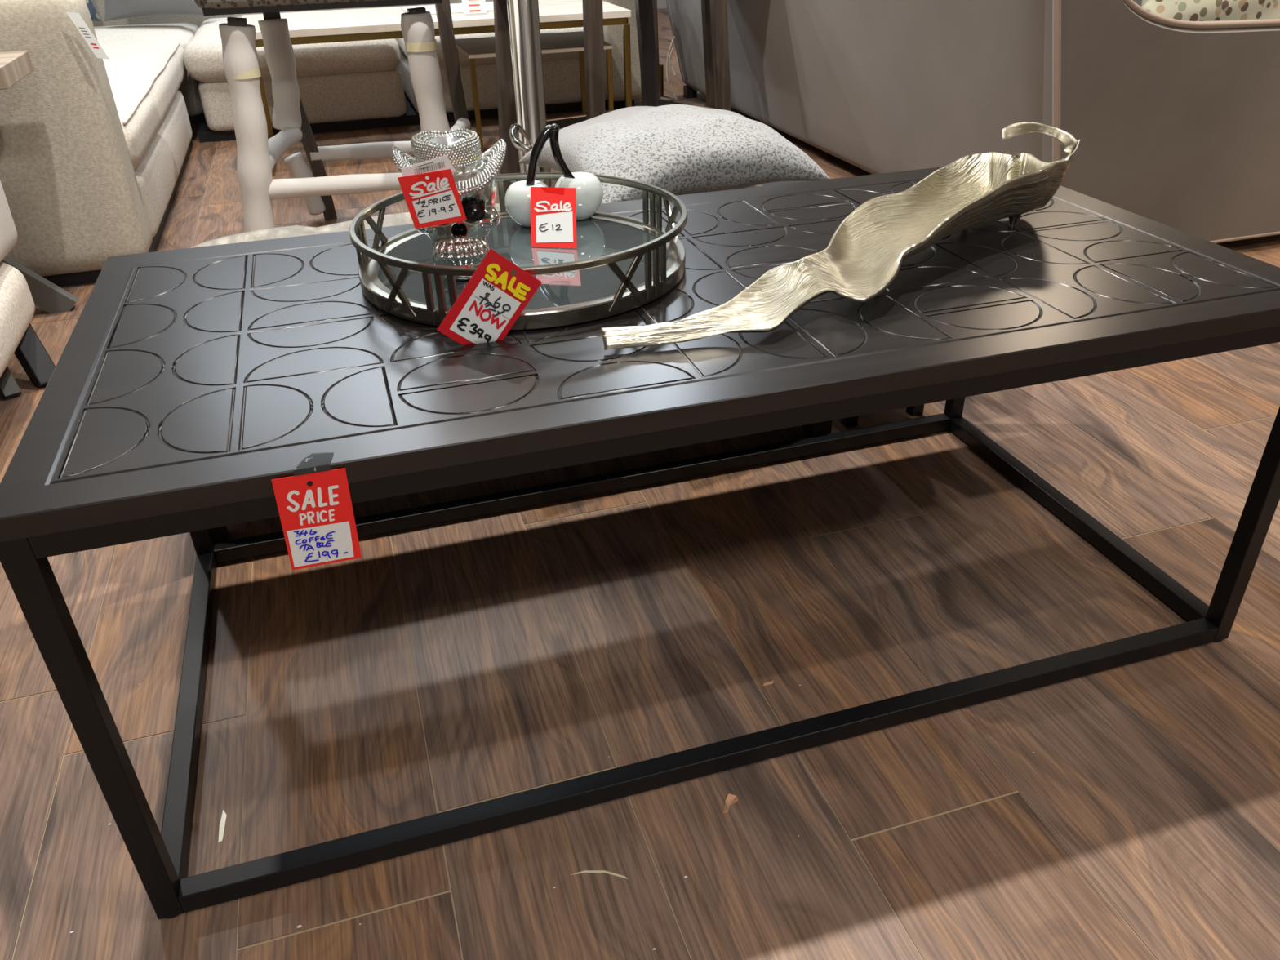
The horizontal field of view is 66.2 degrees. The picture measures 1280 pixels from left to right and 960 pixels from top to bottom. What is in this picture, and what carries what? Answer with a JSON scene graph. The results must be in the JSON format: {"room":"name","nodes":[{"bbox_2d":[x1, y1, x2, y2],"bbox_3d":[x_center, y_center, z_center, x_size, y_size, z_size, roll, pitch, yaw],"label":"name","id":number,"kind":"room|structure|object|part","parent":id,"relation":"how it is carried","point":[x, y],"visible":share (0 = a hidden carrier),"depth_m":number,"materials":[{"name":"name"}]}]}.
{"room":"store","nodes":[
{"label":"store","id":0,"kind":"room"},
{"bbox_2d":[0,8,1279,959],"bbox_3d":[0.132,-0.842,3.167,9.800,0.120,10.800,-10,32,-14],"label":"floor","id":1,"kind":"structure","parent":0,"point":[445,666],"depth_m":1.21,"materials":[{"name":"brown"}]},
{"bbox_2d":[0,180,55,399],"bbox_3d":[-1.483,-0.328,1.509,0.759,0.811,1.055,-10,32,-14],"label":"armchair","id":2,"kind":"object","parent":1,"relation":"on","point":[18,337],"visible":0.94,"depth_m":1.97,"materials":[{"name":"grey fabric"}]},
{"bbox_2d":[0,180,17,262],"bbox_3d":[-1.494,-0.338,1.518,0.742,0.370,0.948,-10,32,-14],"label":"seat cushion","id":3,"kind":"object","parent":2,"relation":"on","point":[8,233],"depth_m":1.97,"materials":[{"name":"grey fabric"}]},
{"bbox_3d":[-1.317,-0.241,2.004,0.140,0.141,0.030,26,41,38],"label":"leg","id":4,"kind":"part","parent":2,"relation":"part of","materials":[{"name":"grey metal"}]},
{"bbox_3d":[-1.469,-0.113,1.582,0.739,0.145,0.950,-10,32,-14],"label":"seat","id":5,"kind":"part","parent":2,"relation":"part of","materials":[{"name":"beige fabric"}]},
{"bbox_3d":[-1.262,-0.262,2.036,0.114,0.142,0.045,21,38,32],"label":"leg","id":6,"kind":"part","parent":2,"relation":"part of","materials":[{"name":"black"}]},
{"bbox_2d":[0,50,78,314],"bbox_3d":[-1.661,-0.585,2.167,0.698,0.596,0.265,-10,32,-14],"label":"side table","id":7,"kind":"object","parent":1,"relation":"on","point":[15,66],"visible":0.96,"depth_m":2.35,"materials":[{"name":"brown wood"}]},
{"bbox_3d":[-1.660,-0.602,2.216,0.572,0.575,0.032,-10,32,-14],"label":"leg","id":8,"kind":"part","parent":7,"relation":"part of","materials":[{"name":"grey metal"}]},
{"bbox_2d":[217,809,226,843],"bbox_3d":[-0.453,0.375,1.066,0.006,0.001,0.046,-8,32,-10],"label":"smear","id":9,"kind":"object","parent":1,"relation":"on","point":[222,824],"visible":1,"depth_m":1.06,"materials":[{"name":"beige"}]},
{"bbox_2d":[0,0,641,286],"bbox_3d":[-1.372,-1.668,3.705,3.120,0.800,3.010,-10,32,-14],"label":"sofa","id":10,"kind":"object","parent":1,"relation":"on","point":[95,152],"visible":0.66,"depth_m":2.84,"materials":[{"name":"beige fabric"}]},
{"bbox_3d":[-1.843,-0.785,2.345,1.107,0.662,0.200,-10,32,-14],"label":"arm","id":11,"kind":"part","parent":10,"relation":"part of","materials":[{"name":"beige fabric"}]},
{"bbox_2d":[66,11,109,59],"bbox_3d":[-1.274,-1.025,2.269,0.063,0.105,0.001,-10,32,-14],"label":"tag","id":12,"kind":"object","parent":10,"relation":"hanging from","point":[76,18],"visible":1,"depth_m":2.27,"materials":[{"name":"white paper"}]},
{"bbox_2d":[84,0,101,21],"bbox_3d":[-2.622,-2.159,4.182,0.486,0.392,0.236,-16,34,-22],"label":"cushion","id":13,"kind":"object","parent":10,"relation":"on","point":[94,15],"visible":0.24,"depth_m":4.28,"materials":[{"name":"fabric"}]},
{"bbox_2d":[99,40,186,170],"bbox_3d":[-2.049,-1.242,3.241,0.927,0.220,1.822,-10,32,-14],"label":"seat cushion","id":14,"kind":"object","parent":10,"relation":"on","point":[148,78],"depth_m":3.21,"materials":[{"name":"beige fabric"}]},
{"bbox_3d":[-2.411,-1.776,4.304,0.930,0.350,0.700,-10,32,-14],"label":"corner seat","id":15,"kind":"part","parent":10,"relation":"part of","materials":[{"name":"beige fabric"}]},
{"bbox_2d":[104,0,214,21],"bbox_3d":[-2.136,-2.247,4.307,0.464,0.392,0.235,-6,32,-8],"label":"cushion","id":16,"kind":"object","parent":10,"relation":"on","point":[113,9],"visible":0.79,"depth_m":4.29,"materials":[{"name":"grey fabric"}]},
{"bbox_2d":[182,17,399,82],"bbox_3d":[-1.527,-1.927,4.338,0.841,0.208,1.053,-10,32,-14],"label":"seat cushion","id":17,"kind":"object","parent":10,"relation":"on","point":[366,60],"depth_m":3.97,"materials":[{"name":"beige fabric"}]},
{"bbox_2d":[395,26,604,67],"bbox_3d":[-0.693,-2.077,4.554,0.871,0.207,1.053,-10,32,-14],"label":"seat cushion","id":18,"kind":"object","parent":10,"relation":"on","point":[562,60],"depth_m":4.18,"materials":[{"name":"beige fabric"}]},
{"bbox_3d":[-0.225,-2.234,4.733,0.230,0.585,1.260,-10,32,-14],"label":"arm","id":19,"kind":"part","parent":10,"relation":"part of","materials":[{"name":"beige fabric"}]},
{"bbox_2d":[192,0,471,232],"bbox_3d":[-0.782,-1.045,2.705,0.700,0.754,0.531,-10,32,-14],"label":"bar stool","id":20,"kind":"object","parent":1,"relation":"on","point":[258,155],"visible":0.76,"depth_m":2.56,"materials":[{"name":"wood"}]},
{"bbox_3d":[-0.995,-0.843,2.511,0.110,0.615,0.042,-10,32,-14],"label":"leg","id":21,"kind":"part","parent":20,"relation":"part of","materials":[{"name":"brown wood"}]},
{"bbox_3d":[-1.021,-1.248,2.747,0.049,0.161,0.044,-10,32,-14],"label":"leg","id":22,"kind":"part","parent":20,"relation":"part of","materials":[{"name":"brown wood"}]},
{"bbox_3d":[-1.006,-0.905,2.708,0.062,0.076,0.348,-2,31,-1],"label":"wrapped rail","id":23,"kind":"part","parent":20,"relation":"part of","materials":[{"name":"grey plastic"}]},
{"bbox_3d":[-0.829,-1.306,2.533,0.585,0.128,0.530,-10,32,-14],"label":"seat","id":24,"kind":"part","parent":20,"relation":"part of","materials":[{"name":"fabric"}]},
{"bbox_3d":[-0.987,-1.001,2.918,0.090,0.466,0.058,-10,32,-14],"label":"leg","id":25,"kind":"part","parent":20,"relation":"part of","materials":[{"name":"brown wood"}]},
{"bbox_3d":[-0.828,-1.260,2.561,0.555,0.016,0.500,-10,32,-14],"label":"seat frame","id":26,"kind":"part","parent":20,"relation":"part of","materials":[{"name":"black wood"}]},
{"bbox_3d":[-0.755,-0.792,2.628,0.477,0.064,0.051,-10,32,-14],"label":"wrapped rail","id":27,"kind":"part","parent":20,"relation":"part of","materials":[{"name":"grey plastic"}]},
{"bbox_3d":[-0.761,-1.006,2.987,0.466,0.052,0.047,-10,32,-14],"label":"wrapped rail","id":28,"kind":"part","parent":20,"relation":"part of","materials":[{"name":"grey plastic"}]},
{"bbox_3d":[-0.538,-0.925,2.628,0.077,0.612,0.042,-10,32,-14],"label":"leg","id":29,"kind":"part","parent":20,"relation":"part of","materials":[{"name":"brown wood"}]},
{"bbox_3d":[-0.549,-1.144,2.993,0.078,0.614,0.060,-10,32,-14],"label":"leg","id":30,"kind":"part","parent":20,"relation":"part of","materials":[{"name":"brown wood"}]},
{"bbox_3d":[-0.542,-0.987,2.846,0.047,0.054,0.360,0,31,2],"label":"wrapped rail","id":31,"kind":"part","parent":20,"relation":"part of","materials":[{"name":"grey plastic"}]},
{"bbox_2d":[241,0,631,176],"bbox_3d":[-0.769,-1.544,3.792,1.370,0.472,0.590,-10,32,-14],"label":"table","id":32,"kind":"object","parent":1,"relation":"on","point":[380,23],"visible":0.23,"depth_m":3.54,"materials":[{"name":"white wood"}]},
{"bbox_3d":[-1.492,-1.545,3.869,0.022,0.425,0.022,-10,32,-14],"label":"leg","id":33,"kind":"part","parent":32,"relation":"part of","materials":[{"name":"gold metal"}]},
{"bbox_3d":[-0.690,-1.578,3.459,1.340,0.022,0.022,-10,32,-14],"label":"rail","id":34,"kind":"part","parent":32,"relation":"part of","materials":[{"name":"gold metal"}]},
{"bbox_2d":[400,1,493,14],"bbox_3d":[-0.701,-1.809,3.768,0.400,0.004,0.330,-10,32,-14],"label":"leaflet","id":35,"kind":"object","parent":32,"relation":"on","point":[455,7],"visible":0.31,"depth_m":3.78,"materials":[{"name":"grey paper"}]},
{"bbox_2d":[462,0,486,13],"bbox_3d":[-0.605,-1.757,3.553,0.085,0.126,0.034,-10,32,-14],"label":"price card","id":36,"kind":"object","parent":32,"relation":"on","point":[469,6],"visible":1,"depth_m":3.56,"materials":[{"name":"white paper"}]},
{"bbox_2d":[468,4,480,11],"bbox_3d":[-0.602,-1.739,3.555,0.040,0.076,0.019,-10,32,-14],"label":"print","id":37,"kind":"object","parent":36,"relation":"attached to","point":[472,7],"depth_m":3.57,"materials":[{"name":"red"}]},
{"bbox_3d":[-0.046,-1.503,3.740,0.022,0.425,0.022,-10,32,-14],"label":"leg","id":38,"kind":"part","parent":32,"relation":"part of","materials":[{"name":"gold metal"}]},
{"bbox_2d":[190,184,832,542],"bbox_3d":[-0.222,-0.246,1.682,1.107,0.416,0.375,-10,32,-14],"label":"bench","id":39,"kind":"object","parent":1,"relation":"on","point":[218,534],"visible":0.02,"depth_m":1.55,"materials":[{"name":"beige fabric"}]},
{"bbox_3d":[-0.669,0.070,1.529,0.040,0.052,0.040,-10,32,-14],"label":"leg","id":40,"kind":"part","parent":39,"relation":"part of","materials":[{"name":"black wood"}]},
{"bbox_3d":[-0.222,-0.325,1.629,1.100,0.226,0.364,-10,32,-14],"label":"padded seat","id":41,"kind":"part","parent":39,"relation":"part of","materials":[{"name":"beige fabric"}]},
{"bbox_2d":[518,104,830,203],"bbox_3d":[0.046,-0.549,1.633,0.400,0.127,0.370,-15,34,-21],"label":"cushion","id":42,"kind":"object","parent":39,"relation":"on","point":[678,149],"visible":0.8,"depth_m":1.53,"materials":[{"name":"fabric"}]},
{"bbox_3d":[0.322,-0.110,1.784,0.040,0.052,0.040,-10,32,-14],"label":"leg","id":43,"kind":"part","parent":39,"relation":"part of","materials":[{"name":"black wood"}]},
{"bbox_2d":[506,0,551,186],"bbox_3d":[-0.275,-0.920,2.483,0.384,0.740,0.384,-10,32,-14],"label":"lamp stand","id":44,"kind":"object","parent":1,"relation":"on","point":[523,16],"visible":0.35,"depth_m":2.40,"materials":[{"name":"silver metal"}]},
{"bbox_2d":[454,31,613,152],"bbox_3d":[-0.427,-1.553,3.912,0.545,0.350,0.450,-10,32,-14],"label":"table","id":45,"kind":"object","parent":1,"relation":"on","point":[567,42],"visible":0.56,"depth_m":3.75,"materials":[{"name":"gold wood"}]},
{"bbox_3d":[-0.739,-1.606,4.026,0.018,0.335,0.018,-10,32,-14],"label":"leg","id":46,"kind":"part","parent":45,"relation":"part of","materials":[{"name":"gold metal"}]},
{"bbox_3d":[-0.612,-1.398,3.677,0.018,0.335,0.018,-10,32,-14],"label":"leg","id":47,"kind":"part","parent":45,"relation":"part of","materials":[{"name":"gold metal"}]},
{"bbox_3d":[-0.242,-1.696,4.154,0.018,0.335,0.018,-10,32,-14],"label":"leg","id":48,"kind":"part","parent":45,"relation":"part of","materials":[{"name":"gold metal"}]},
{"bbox_3d":[-0.115,-1.488,3.805,0.018,0.335,0.018,-10,32,-14],"label":"leg","id":49,"kind":"part","parent":45,"relation":"part of","materials":[{"name":"gold metal"}]},
{"bbox_2d":[493,0,659,196],"bbox_3d":[-0.167,-1.226,3.024,0.654,0.701,0.580,-10,32,-14],"label":"bar stool","id":50,"kind":"object","parent":1,"relation":"on","point":[593,13],"visible":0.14,"depth_m":2.78,"materials":[{"name":"brown wood"}]},
{"bbox_3d":[-0.378,-1.049,2.796,0.079,0.642,0.046,-10,32,-14],"label":"leg","id":51,"kind":"part","parent":50,"relation":"part of","materials":[{"name":"brown wood"}]},
{"bbox_3d":[-0.183,-1.234,3.322,0.450,0.024,0.022,-10,32,-13],"label":"foot plate","id":52,"kind":"part","parent":50,"relation":"part of","materials":[{"name":"silver metal"}]},
{"bbox_3d":[-0.127,-1.067,2.816,0.056,0.641,0.046,-10,32,-14],"label":"leg","id":53,"kind":"part","parent":50,"relation":"part of","materials":[{"name":"brown wood"}]},
{"bbox_3d":[0.030,-1.367,3.305,0.090,0.643,0.046,-10,32,-14],"label":"leg","id":54,"kind":"part","parent":50,"relation":"part of","materials":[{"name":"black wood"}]},
{"bbox_2d":[570,870,627,879],"bbox_3d":[-0.041,0.402,1.004,0.060,0.001,0.008,2,31,5],"label":"pale scratch","id":55,"kind":"object","parent":1,"relation":"on","point":[584,871],"visible":1,"depth_m":1.00,"materials":[{"name":"beige"}]},
{"bbox_2d":[0,166,1279,919],"bbox_3d":[0.047,-0.036,1.267,1.304,0.474,0.643,-10,32,-14],"label":"coffee table","id":56,"kind":"object","parent":1,"relation":"on","point":[186,382],"visible":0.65,"depth_m":0.99,"materials":[{"name":"black wood"}]},
{"bbox_3d":[-0.470,0.232,0.861,0.024,0.450,0.024,-10,32,-14],"label":"leg","id":57,"kind":"part","parent":56,"relation":"part of","materials":[{"name":"black metal"}]},
{"bbox_3d":[-0.558,0.264,1.225,0.024,0.024,0.595,-10,32,-14],"label":"rail","id":58,"kind":"part","parent":56,"relation":"part of","materials":[{"name":"black metal"}]},
{"bbox_3d":[-0.656,-0.070,1.368,0.024,0.450,0.024,-10,32,-14],"label":"leg","id":59,"kind":"part","parent":56,"relation":"part of","materials":[{"name":"black metal"}]},
{"bbox_2d":[271,452,361,570],"bbox_3d":[-0.266,0.025,0.809,0.058,0.092,0.026,-10,32,-14],"label":"tag","id":60,"kind":"object","parent":56,"relation":"attached to","point":[315,508],"visible":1,"depth_m":0.80,"materials":[{"name":"red paper"}]},
{"bbox_3d":[-0.263,0.053,0.812,0.050,0.036,0.001,-10,32,-14],"label":"writing panel","id":61,"kind":"part","parent":60,"relation":"part of","materials":[{"name":"white paper"}]},
{"bbox_2d":[436,248,542,345],"bbox_3d":[-0.150,-0.181,0.969,0.108,0.099,0.020,-10,32,-14],"label":"tag","id":62,"kind":"object","parent":56,"relation":"on","point":[499,291],"visible":1,"depth_m":0.96,"materials":[{"name":"red paper"}]},
{"bbox_3d":[-0.154,-0.166,0.971,0.073,0.071,0.009,-10,32,-14],"label":"writing panel","id":63,"kind":"part","parent":62,"relation":"part of","materials":[{"name":"white paper"}]},
{"bbox_2d":[349,172,687,329],"bbox_3d":[-0.137,-0.278,1.151,0.385,0.068,0.385,-10,32,-14],"label":"round tray","id":64,"kind":"object","parent":56,"relation":"on","point":[619,264],"visible":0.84,"depth_m":1.09,"materials":[{"name":"silver metal"}]},
{"bbox_2d":[390,128,506,280],"bbox_3d":[-0.207,-0.312,1.103,0.125,0.147,0.137,-8,32,-10],"label":"ornament","id":65,"kind":"object","parent":64,"relation":"on","point":[464,243],"visible":0.75,"depth_m":1.07,"materials":[{"name":"silver ceramic"}]},
{"bbox_2d":[400,155,455,176],"bbox_3d":[-0.216,-0.317,1.006,0.055,0.026,0.001,-10,32,-14],"label":"barcode label","id":66,"kind":"object","parent":65,"relation":"attached to","point":[442,162],"visible":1,"depth_m":1.00,"materials":[{"name":"white paper"}]},
{"bbox_2d":[397,168,466,229],"bbox_3d":[-0.214,-0.290,1.016,0.065,0.058,0.001,-10,32,-14],"label":"tag","id":67,"kind":"object","parent":65,"relation":"hanging from","point":[432,198],"visible":1,"depth_m":1.02,"materials":[{"name":"red paper"}]},
{"bbox_3d":[-0.211,-0.284,1.021,0.049,0.031,0.001,-10,32,-14],"label":"writing panel","id":68,"kind":"part","parent":67,"relation":"part of","materials":[{"name":"white paper"}]},
{"bbox_3d":[-0.210,-0.356,1.076,0.074,0.040,0.078,-10,32,-14],"label":"crown","id":69,"kind":"part","parent":65,"relation":"part of","materials":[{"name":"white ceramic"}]},
{"bbox_2d":[461,189,484,222],"bbox_3d":[-0.180,-0.300,1.061,0.032,0.041,0.017,-10,32,-14],"label":"socket","id":70,"kind":"object","parent":65,"relation":"attached to","point":[473,201],"depth_m":1.07,"materials":[{"name":"black"}]},
{"bbox_2d":[377,217,667,309],"bbox_3d":[-0.137,-0.259,1.163,0.362,0.008,0.362,-10,32,-14],"label":"mirror","id":71,"kind":"object","parent":64,"relation":"on","point":[596,287],"depth_m":1.14,"materials":[{"name":"grey mirror"}]},
{"bbox_2d":[504,123,603,226],"bbox_3d":[-0.111,-0.389,1.251,0.130,0.121,0.061,-13,33,-18],"label":"ornament","id":72,"kind":"object","parent":64,"relation":"on","point":[588,188],"visible":0.81,"depth_m":1.25,"materials":[{"name":"white ceramic"}]},
{"bbox_3d":[-0.115,-0.409,1.241,0.068,0.076,0.017,-13,33,-19],"label":"stem","id":73,"kind":"part","parent":72,"relation":"part of","materials":[{"name":"black ceramic"}]},
{"bbox_2d":[530,186,576,248],"bbox_3d":[-0.105,-0.318,1.191,0.065,0.061,0.042,5,32,10],"label":"tag","id":74,"kind":"object","parent":72,"relation":"attached to","point":[553,210],"visible":1,"depth_m":1.19,"materials":[{"name":"red paper"}]},
{"bbox_3d":[-0.104,-0.306,1.189,0.048,0.033,0.022,2,31,6],"label":"writing panel","id":75,"kind":"part","parent":74,"relation":"part of","materials":[{"name":"white paper"}]},
{"bbox_3d":[-0.041,0.002,1.635,1.256,0.024,0.024,-10,32,-14],"label":"rail","id":76,"kind":"part","parent":56,"relation":"part of","materials":[{"name":"black metal"}]},
{"bbox_3d":[0.135,-0.064,0.906,1.256,0.024,0.024,-10,32,-14],"label":"rail","id":77,"kind":"part","parent":56,"relation":"part of","materials":[{"name":"black metal"}]},
{"bbox_3d":[0.039,-0.235,1.139,1.215,0.002,0.540,-10,32,-14],"label":"carved panel","id":78,"kind":"part","parent":56,"relation":"part of","materials":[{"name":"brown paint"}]},
{"bbox_3d":[0.144,0.304,1.129,1.256,0.024,0.024,-10,32,-14],"label":"rail","id":79,"kind":"part","parent":56,"relation":"part of","materials":[{"name":"black metal"}]},
{"bbox_2d":[600,121,1080,350],"bbox_3d":[0.268,-0.289,1.097,0.728,0.125,0.146,-27,40,-36],"label":"decorative tray","id":80,"kind":"object","parent":56,"relation":"on","point":[866,252],"visible":1,"depth_m":1.13,"materials":[{"name":"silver metal"}]},
{"bbox_3d":[0.495,-0.424,1.235,0.111,0.046,0.048,-10,32,-14],"label":"curled stem","id":81,"kind":"part","parent":80,"relation":"part of","materials":[{"name":"beige metal"}]},
{"bbox_3d":[0.565,-0.291,1.682,0.024,0.450,0.024,-10,32,-14],"label":"leg","id":82,"kind":"part","parent":56,"relation":"part of","materials":[{"name":"black metal"}]},
{"bbox_3d":[0.662,0.042,1.539,0.024,0.024,0.595,-10,32,-14],"label":"rail","id":83,"kind":"part","parent":56,"relation":"part of","materials":[{"name":"black metal"}]},
{"bbox_3d":[0.750,0.011,1.175,0.024,0.450,0.024,-10,32,-14],"label":"leg","id":84,"kind":"part","parent":56,"relation":"part of","materials":[{"name":"black metal"}]},
{"bbox_2d":[659,64,673,98],"bbox_3d":[0.079,-2.020,4.398,0.150,0.622,0.140,-10,32,-14],"label":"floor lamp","id":85,"kind":"object","parent":1,"relation":"on","point":[661,66],"visible":0.2,"depth_m":4.50,"materials":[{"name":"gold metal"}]},
{"bbox_2d":[666,36,677,99],"bbox_3d":[0.144,-1.794,4.325,0.067,0.295,0.030,-10,32,-14],"label":"lamp cord","id":86,"kind":"object","parent":1,"relation":"on","point":[673,37],"visible":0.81,"depth_m":4.30,"materials":[{"name":"black plastic"}]},
{"bbox_2d":[640,0,731,111],"bbox_3d":[0.169,-1.613,3.631,0.350,0.724,0.752,-10,32,-14],"label":"bar stool","id":87,"kind":"object","parent":1,"relation":"on","point":[714,12],"visible":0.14,"depth_m":3.41,"materials":[{"name":"brown wood"}]},
{"bbox_3d":[0.024,-1.728,3.881,0.058,0.669,0.168,4,32,8],"label":"leg","id":88,"kind":"part","parent":87,"relation":"part of","materials":[{"name":"brown wood"}]},
{"bbox_3d":[0.042,-1.560,3.603,0.075,0.664,0.075,-10,32,-14],"label":"leg","id":89,"kind":"part","parent":87,"relation":"part of","materials":[{"name":"brown wood"}]},
{"bbox_3d":[0.173,-1.368,3.564,0.022,0.004,0.329,-26,39,-34],"label":"foot plate","id":90,"kind":"part","parent":87,"relation":"part of","materials":[{"name":"silver metal"}]},
{"bbox_3d":[0.268,-1.628,3.706,0.061,0.668,0.162,15,35,26],"label":"leg","id":91,"kind":"part","parent":87,"relation":"part of","materials":[{"name":"brown wood"}]},
{"bbox_3d":[0.278,-1.421,3.364,0.094,0.663,0.045,-10,32,-14],"label":"leg","id":92,"kind":"part","parent":87,"relation":"part of","materials":[{"name":"brown wood"}]},
{"bbox_2d":[722,793,737,813],"bbox_3d":[0.097,0.352,1.075,0.011,0.006,0.028,21,38,32],"label":"scrap","id":93,"kind":"object","parent":1,"relation":"on","point":[731,799],"visible":1,"depth_m":1.08,"materials":[{"name":"brown"}]},
{"bbox_2d":[762,680,773,686],"bbox_3d":[0.162,0.256,1.236,0.017,0.001,0.004,-10,32,-14],"label":"scrap","id":94,"kind":"object","parent":1,"relation":"on","point":[771,682],"visible":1,"depth_m":1.24,"materials":[{"name":"brown"}]},
{"bbox_2d":[760,180,924,427],"bbox_3d":[0.356,-0.404,1.997,0.170,0.335,0.640,-10,32,-14],"label":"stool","id":95,"kind":"object","parent":1,"relation":"on","point":[852,421],"visible":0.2,"depth_m":1.84,"materials":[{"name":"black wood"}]},
{"bbox_3d":[0.387,-0.134,1.803,0.024,0.072,0.024,-10,32,-14],"label":"leg","id":96,"kind":"part","parent":95,"relation":"part of","materials":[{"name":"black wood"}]},
{"bbox_3d":[0.517,-0.158,1.837,0.024,0.072,0.024,-10,32,-14],"label":"leg","id":97,"kind":"part","parent":95,"relation":"part of","materials":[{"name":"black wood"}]},
{"bbox_2d":[665,0,1279,243],"bbox_3d":[1.019,-1.651,3.447,1.291,0.936,2.782,-10,32,-14],"label":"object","id":98,"kind":"object","parent":1,"relation":"on","point":[1175,122],"visible":0.76,"depth_m":2.43,"materials":[{"name":"beige"}]},
{"bbox_3d":[1.420,-1.020,2.361,1.278,0.895,0.140,-10,32,-14],"label":"arm","id":99,"kind":"part","parent":98,"relation":"part of","materials":[{"name":"beige fabric"}]},
{"bbox_2d":[1141,0,1279,21],"bbox_3d":[1.447,-1.275,2.438,0.501,0.390,0.135,-11,32,-15],"label":"cushion","id":100,"kind":"object","parent":98,"relation":"on","point":[1182,10],"visible":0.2,"depth_m":2.42,"materials":[{"name":"fabric"}]},
{"bbox_2d":[657,0,666,8],"bbox_3d":[-1.532,-4.720,6.897,9.800,2.920,0.100,-10,32,-14],"label":"wall","id":101,"kind":"structure","parent":0,"point":[660,3],"depth_m":7.97,"materials":[{"name":"grey paint"}]},
{"bbox_2d":[1133,0,1142,6],"bbox_3d":[4.823,-2.912,3.648,0.100,2.920,10.800,-10,32,-14],"label":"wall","id":102,"kind":"structure","parent":0,"point":[1139,2],"depth_m":7.31,"materials":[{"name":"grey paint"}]}
]}

